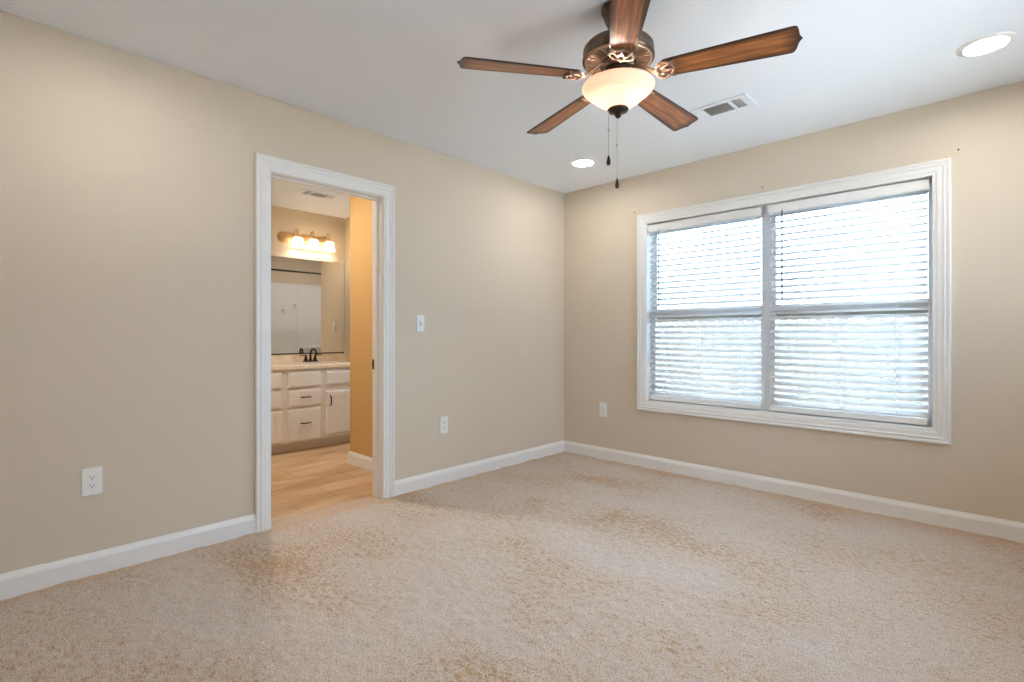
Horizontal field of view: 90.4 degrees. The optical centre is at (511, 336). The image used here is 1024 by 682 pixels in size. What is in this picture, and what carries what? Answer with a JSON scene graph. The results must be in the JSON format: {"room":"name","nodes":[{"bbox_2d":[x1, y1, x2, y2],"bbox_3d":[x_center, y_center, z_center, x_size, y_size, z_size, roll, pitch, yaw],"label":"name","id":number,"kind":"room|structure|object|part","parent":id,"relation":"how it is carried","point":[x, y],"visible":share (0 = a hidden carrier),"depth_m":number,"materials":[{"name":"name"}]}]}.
{"room":"empty bedroom","nodes":[
{"label":"empty bedroom","id":0,"kind":"room"},
{"bbox_2d":[0,11,563,573],"bbox_3d":[-1.206,-0.105,3.148,0.120,2.490,4.770,0,0,44],"label":"wall","id":1,"kind":"structure","parent":0,"point":[127,180],"depth_m":2.56,"materials":[{"name":"beige paint"}]},
{"bbox_2d":[82,466,101,495],"bbox_3d":[-1.915,0.663,2.321,0.008,0.123,0.073,0,0,44],"label":"wall outlet","id":2,"kind":"object","parent":1,"relation":"attached to","point":[91,477],"visible":1,"depth_m":2.32,"materials":[{"name":"white plastic"}]},
{"bbox_2d":[88,482,96,488],"bbox_3d":[-1.913,0.682,2.319,0.004,0.027,0.032,0,0,44],"label":"receptacle","id":3,"kind":"object","parent":2,"relation":"attached to","point":[91,485],"depth_m":2.32,"materials":[{"name":"white plastic"}]},
{"bbox_2d":[88,474,96,480],"bbox_3d":[-1.913,0.643,2.319,0.004,0.027,0.032,0,0,44],"label":"receptacle","id":4,"kind":"object","parent":2,"relation":"attached to","point":[91,477],"depth_m":2.32,"materials":[{"name":"white plastic"}]},
{"bbox_2d":[0,514,255,599],"bbox_3d":[-2.076,1.041,2.149,0.014,0.106,1.884,0,0,44],"label":"baseboard","id":5,"kind":"structure","parent":1,"relation":"attached to","point":[16,583],"depth_m":2.38,"materials":[{"name":"white wood"}]},
{"bbox_2d":[255,152,394,532],"bbox_3d":[-1.163,0.041,3.192,0.165,2.117,0.892,0,0,44],"label":"door frame","id":6,"kind":"structure","parent":1,"relation":"in","point":[267,167],"depth_m":3.20,"materials":[{"name":"white wood"}]},
{"bbox_3d":[-1.215,0.038,3.242,0.022,2.111,0.892,0,0,44],"label":"casing","id":7,"kind":"part","parent":6,"relation":"part of","materials":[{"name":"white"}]},
{"bbox_2d":[416,315,423,331],"bbox_3d":[-0.649,-0.091,3.626,0.018,0.117,0.068,0,0,44],"label":"light switch","id":8,"kind":"object","parent":1,"relation":"attached to","point":[419,318],"visible":1,"depth_m":3.62,"materials":[{"name":"white plastic"}]},
{"bbox_2d":[440,416,447,433],"bbox_3d":[-0.505,0.662,3.783,0.008,0.123,0.073,0,0,44],"label":"wall outlet","id":9,"kind":"object","parent":1,"relation":"attached to","point":[443,420],"visible":1,"depth_m":3.78,"materials":[{"name":"white plastic"}]},
{"bbox_2d":[271,205,344,354],"bbox_3d":[-2.400,-0.105,5.425,0.120,2.490,3.150,0,0,44],"label":"wall","id":10,"kind":"structure","parent":0,"point":[282,219],"depth_m":5.53,"materials":[{"name":"beige paint"}]},
{"bbox_2d":[277,229,334,252],"bbox_3d":[-2.176,-1.034,5.459,0.153,0.202,0.610,0,0,44],"label":"vanity light","id":11,"kind":"object","parent":10,"relation":"attached to","point":[298,240],"visible":1,"depth_m":5.45,"materials":[{"name":"white glass"}]},
{"bbox_3d":[-2.255,-0.987,5.362,0.132,0.108,0.132,0,0,44],"label":"lamp shade","id":12,"kind":"part","parent":11,"relation":"part of","materials":[{"name":"white glass"}]},
{"bbox_3d":[-2.223,-1.040,5.504,0.023,0.112,0.610,0,0,44],"label":"plate","id":13,"kind":"part","parent":11,"relation":"part of","materials":[{"name":"gold metal"}]},
{"bbox_3d":[-2.137,-0.987,5.484,0.132,0.108,0.132,0,0,44],"label":"lamp shade","id":14,"kind":"part","parent":11,"relation":"part of","materials":[{"name":"white glass"}]},
{"bbox_3d":[-2.014,-0.987,5.612,0.132,0.108,0.132,0,0,44],"label":"lamp shade","id":15,"kind":"part","parent":11,"relation":"part of","materials":[{"name":"white glass"}]},
{"bbox_2d":[271,256,343,354],"bbox_3d":[-2.397,-0.318,5.333,0.009,1.023,1.362,0,0,44],"label":"vanity mirror","id":16,"kind":"object","parent":10,"relation":"attached to","point":[307,296],"visible":0.64,"depth_m":5.50,"materials":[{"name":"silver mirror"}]},
{"bbox_2d":[271,353,349,362],"bbox_3d":[-2.200,0.235,5.084,0.638,0.076,1.477,0,0,44],"label":"backsplash","id":17,"kind":"structure","parent":10,"relation":"attached to","point":[338,356],"depth_m":5.50,"materials":[{"name":"beige stone"}]},
{"bbox_2d":[345,217,349,352],"bbox_3d":[-1.662,-0.105,5.665,0.610,2.490,0.100,0,0,44],"label":"wall","id":18,"kind":"structure","parent":0,"point":[347,220],"depth_m":5.80,"materials":[{"name":"beige paint"}]},
{"bbox_2d":[350,196,371,457],"bbox_3d":[-1.016,-0.105,4.106,0.935,2.490,0.128,0,0,44],"label":"wall","id":19,"kind":"structure","parent":0,"point":[360,208],"depth_m":4.26,"materials":[{"name":"brown paint"}]},
{"bbox_2d":[348,451,371,470],"bbox_3d":[-1.070,1.041,4.059,0.949,0.106,0.014,0,0,44],"label":"baseboard","id":20,"kind":"structure","parent":19,"relation":"attached to","point":[359,460],"depth_m":4.24,"materials":[{"name":"white wood"}]},
{"bbox_2d":[395,440,563,495],"bbox_3d":[-0.155,1.041,4.141,0.014,0.106,1.882,0,0,44],"label":"baseboard","id":21,"kind":"structure","parent":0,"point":[426,480],"depth_m":3.97,"materials":[{"name":"white wood"}]},
{"bbox_2d":[0,442,1023,681],"bbox_3d":[-0.541,1.112,2.591,6.490,0.055,4.650,0,0,44],"label":"floor","id":22,"kind":"structure","parent":0,"point":[563,566],"depth_m":2.15,"materials":[{"name":"beige carpet"}]},
{"bbox_2d":[271,367,349,453],"bbox_3d":[-2.174,0.704,5.073,0.688,0.779,1.457,0,0,44],"label":"vanity cabinet","id":23,"kind":"object","parent":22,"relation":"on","point":[310,408],"visible":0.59,"depth_m":4.88,"materials":[{"name":"white paint"}]},
{"bbox_3d":[-2.263,0.586,4.542,0.023,0.158,0.408,0,0,44],"label":"drawer","id":24,"kind":"part","parent":23,"relation":"part of","materials":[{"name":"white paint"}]},
{"bbox_3d":[-2.263,0.414,4.542,0.023,0.145,0.408,0,0,44],"label":"drawer","id":25,"kind":"part","parent":23,"relation":"part of","materials":[{"name":"white paint"}]},
{"bbox_3d":[-2.263,0.834,4.541,0.024,0.288,0.408,0,0,44],"label":"door","id":26,"kind":"part","parent":23,"relation":"part of","materials":[{"name":"white paint"}]},
{"bbox_3d":[-1.973,0.841,4.843,0.023,0.302,0.319,0,0,44],"label":"drawer","id":27,"kind":"part","parent":23,"relation":"part of","materials":[{"name":"white paint"}]},
{"bbox_3d":[-1.973,0.586,4.843,0.023,0.158,0.319,0,0,44],"label":"drawer","id":28,"kind":"part","parent":23,"relation":"part of","materials":[{"name":"white paint"}]},
{"bbox_3d":[-1.973,0.414,4.843,0.023,0.145,0.319,0,0,44],"label":"drawer","id":29,"kind":"part","parent":23,"relation":"part of","materials":[{"name":"white paint"}]},
{"bbox_2d":[271,360,349,370],"bbox_3d":[-2.190,0.293,5.075,0.662,0.040,1.477,0,0,44],"label":"countertop","id":30,"kind":"structure","parent":23,"relation":"on","point":[333,363],"depth_m":4.98,"materials":[{"name":"beige stone"}]},
{"bbox_2d":[300,348,321,361],"bbox_3d":[-2.150,0.201,5.436,0.195,0.145,0.148,0,0,-9],"label":"bathroom faucet","id":31,"kind":"object","parent":30,"relation":"on","point":[312,349],"visible":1,"depth_m":5.43,"materials":[{"name":"black metal"}]},
{"bbox_3d":[-2.113,0.196,5.415,0.127,0.135,0.027,0,0,33],"label":"spout","id":32,"kind":"part","parent":31,"relation":"part of","materials":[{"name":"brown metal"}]},
{"bbox_3d":[-1.734,0.755,5.090,0.024,0.420,0.258,0,0,44],"label":"door","id":33,"kind":"part","parent":23,"relation":"part of","materials":[{"name":"white paint"}]},
{"bbox_2d":[0,0,1023,217],"bbox_3d":[-0.534,-1.400,2.598,6.730,0.100,4.910,0,0,44],"label":"ceiling","id":34,"kind":"structure","parent":0,"point":[390,68],"depth_m":2.49,"materials":[{"name":"white paint"}]},
{"bbox_2d":[296,189,341,200],"bbox_3d":[-1.839,-1.347,4.854,0.192,0.008,0.372,0,0,44],"label":"ceiling vent","id":35,"kind":"object","parent":34,"relation":"in","point":[307,192],"visible":1,"depth_m":4.83,"materials":[{"name":"white metal"}]},
{"bbox_2d":[570,158,596,166],"bbox_3d":[0.554,-1.347,3.962,0.206,0.008,0.206,0,0,44],"label":"recessed light","id":36,"kind":"object","parent":34,"relation":"in","point":[581,162],"visible":1,"depth_m":3.95,"materials":[{"name":"white plastic"}]},
{"bbox_2d":[457,0,802,188],"bbox_3d":[0.411,-0.979,2.144,1.260,0.743,1.217,0,0,-29],"label":"ceiling fan","id":37,"kind":"object","parent":34,"relation":"hanging from","point":[617,58],"visible":1,"depth_m":2.00,"materials":[{"name":"brown wood"}]},
{"bbox_3d":[0.029,-1.063,2.020,0.494,0.006,0.132,0,12,-11],"label":"blade","id":38,"kind":"part","parent":37,"relation":"part of","materials":[{"name":"brown wood"}]},
{"bbox_3d":[0.238,-1.063,2.461,0.132,0.006,0.494,-13,6,-28],"label":"blade","id":39,"kind":"part","parent":37,"relation":"part of","materials":[{"name":"brown wood"}]},
{"bbox_3d":[0.398,-0.837,2.097,0.008,0.185,0.008,0,0,44],"label":"pull chain","id":40,"kind":"part","parent":37,"relation":"part of","materials":[{"name":"silver metal"}]},
{"bbox_3d":[0.433,-0.775,2.097,0.008,0.252,0.008,0,0,44],"label":"pull chain","id":41,"kind":"part","parent":37,"relation":"part of","materials":[{"name":"silver metal"}]},
{"bbox_3d":[0.437,-1.131,2.097,0.272,0.006,0.272,0,0,44],"label":"vented plate","id":42,"kind":"part","parent":37,"relation":"part of","materials":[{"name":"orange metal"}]},
{"bbox_3d":[0.437,-0.981,2.097,0.295,0.102,0.295,0,0,44],"label":"lamp shade","id":43,"kind":"part","parent":37,"relation":"part of","materials":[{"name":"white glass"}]},
{"bbox_3d":[0.384,-1.063,1.685,0.132,0.006,0.494,12,2,7],"label":"blade","id":44,"kind":"part","parent":37,"relation":"part of","materials":[{"name":"brown wood"}]},
{"bbox_3d":[0.722,-1.063,2.399,0.132,0.006,0.494,-16,-11,42],"label":"blade","id":45,"kind":"part","parent":37,"relation":"part of","materials":[{"name":"brown wood"}]},
{"bbox_3d":[0.813,-1.063,1.919,0.494,0.006,0.132,0,-12,25],"label":"blade","id":46,"kind":"part","parent":37,"relation":"part of","materials":[{"name":"brown wood"}]},
{"bbox_2d":[689,93,756,122],"bbox_3d":[1.228,-1.347,3.020,0.372,0.008,0.192,0,0,44],"label":"ceiling vent","id":47,"kind":"object","parent":34,"relation":"in","point":[742,101],"visible":0.8,"depth_m":2.99,"materials":[{"name":"white metal"}]},
{"bbox_2d":[956,32,1016,56],"bbox_3d":[2.196,-1.347,2.359,0.206,0.008,0.206,0,0,44],"label":"recessed light","id":48,"kind":"object","parent":34,"relation":"in","point":[989,43],"visible":1,"depth_m":2.35,"materials":[{"name":"white plastic"}]},
{"bbox_2d":[564,81,1023,522],"bbox_3d":[1.121,0.020,4.315,6.730,2.740,0.140,0,0,44],"label":"wall","id":49,"kind":"structure","parent":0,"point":[981,472],"depth_m":3.19,"materials":[{"name":"beige paint"}]},
{"bbox_2d":[600,402,606,416],"bbox_3d":[0.807,0.653,4.514,0.073,0.123,0.008,0,0,44],"label":"wall outlet","id":50,"kind":"object","parent":49,"relation":"attached to","point":[603,406],"visible":1,"depth_m":4.51,"materials":[{"name":"white plastic"}]},
{"bbox_2d":[648,206,762,409],"bbox_3d":[1.468,-0.198,3.942,0.884,1.445,0.070,0,0,44],"label":"window blind","id":51,"kind":"object","parent":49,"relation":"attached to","point":[756,211],"visible":1,"depth_m":3.90,"materials":[{"name":"white plastic"}]},
{"bbox_3d":[1.474,-0.197,3.947,0.002,1.367,0.055,0,0,44],"label":"ladder cord","id":52,"kind":"part","parent":51,"relation":"part of","materials":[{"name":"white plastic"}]},
{"bbox_3d":[1.474,0.506,3.947,0.870,0.038,0.050,0,0,44],"label":"rail","id":53,"kind":"part","parent":51,"relation":"part of","materials":[{"name":"white plastic"}]},
{"bbox_3d":[1.682,-0.197,3.747,0.002,1.367,0.055,0,0,44],"label":"ladder cord","id":54,"kind":"part","parent":51,"relation":"part of","materials":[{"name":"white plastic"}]},
{"bbox_2d":[637,157,950,444],"bbox_3d":[1.819,-0.197,3.627,1.995,1.628,0.162,0,0,44],"label":"window","id":55,"kind":"structure","parent":49,"relation":"attached to","point":[938,429],"depth_m":3.38,"materials":[{"name":"white"}]},
{"bbox_3d":[1.510,0.151,3.985,0.873,0.752,0.021,0,0,44],"label":"sash","id":56,"kind":"part","parent":55,"relation":"part of","materials":[{"name":"white plastic"}]},
{"bbox_3d":[1.518,-0.197,3.993,0.887,1.462,0.050,0,0,44],"label":"frame","id":57,"kind":"part","parent":55,"relation":"part of","materials":[{"name":"white plastic"}]},
{"bbox_3d":[1.526,-0.528,4.001,0.873,0.786,0.021,0,0,44],"label":"sash","id":58,"kind":"part","parent":55,"relation":"part of","materials":[{"name":"white plastic"}]},
{"bbox_3d":[2.191,-0.197,3.343,0.900,1.462,0.050,0,0,44],"label":"frame","id":59,"kind":"part","parent":55,"relation":"part of","materials":[{"name":"white plastic"}]},
{"bbox_3d":[2.184,0.151,3.336,0.886,0.752,0.021,0,0,44],"label":"sash","id":60,"kind":"part","parent":55,"relation":"part of","materials":[{"name":"white plastic"}]},
{"bbox_3d":[2.199,-0.528,3.351,0.886,0.786,0.021,0,0,44],"label":"sash","id":61,"kind":"part","parent":55,"relation":"part of","materials":[{"name":"white plastic"}]},
{"bbox_2d":[564,440,1023,542],"bbox_3d":[1.946,1.041,3.413,4.050,0.106,0.014,0,0,44],"label":"baseboard","id":62,"kind":"structure","parent":49,"relation":"attached to","point":[973,523],"depth_m":3.32,"materials":[{"name":"white wood"}]},
{"bbox_2d":[767,178,928,424],"bbox_3d":[2.137,-0.198,3.297,0.882,1.445,0.070,0,0,44],"label":"window blind","id":63,"kind":"object","parent":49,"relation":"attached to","point":[918,185],"visible":1,"depth_m":3.26,"materials":[{"name":"white plastic"}]},
{"bbox_3d":[2.142,0.506,3.303,0.868,0.038,0.050,0,0,44],"label":"rail","id":64,"kind":"part","parent":63,"relation":"part of","materials":[{"name":"white plastic"}]}
]}

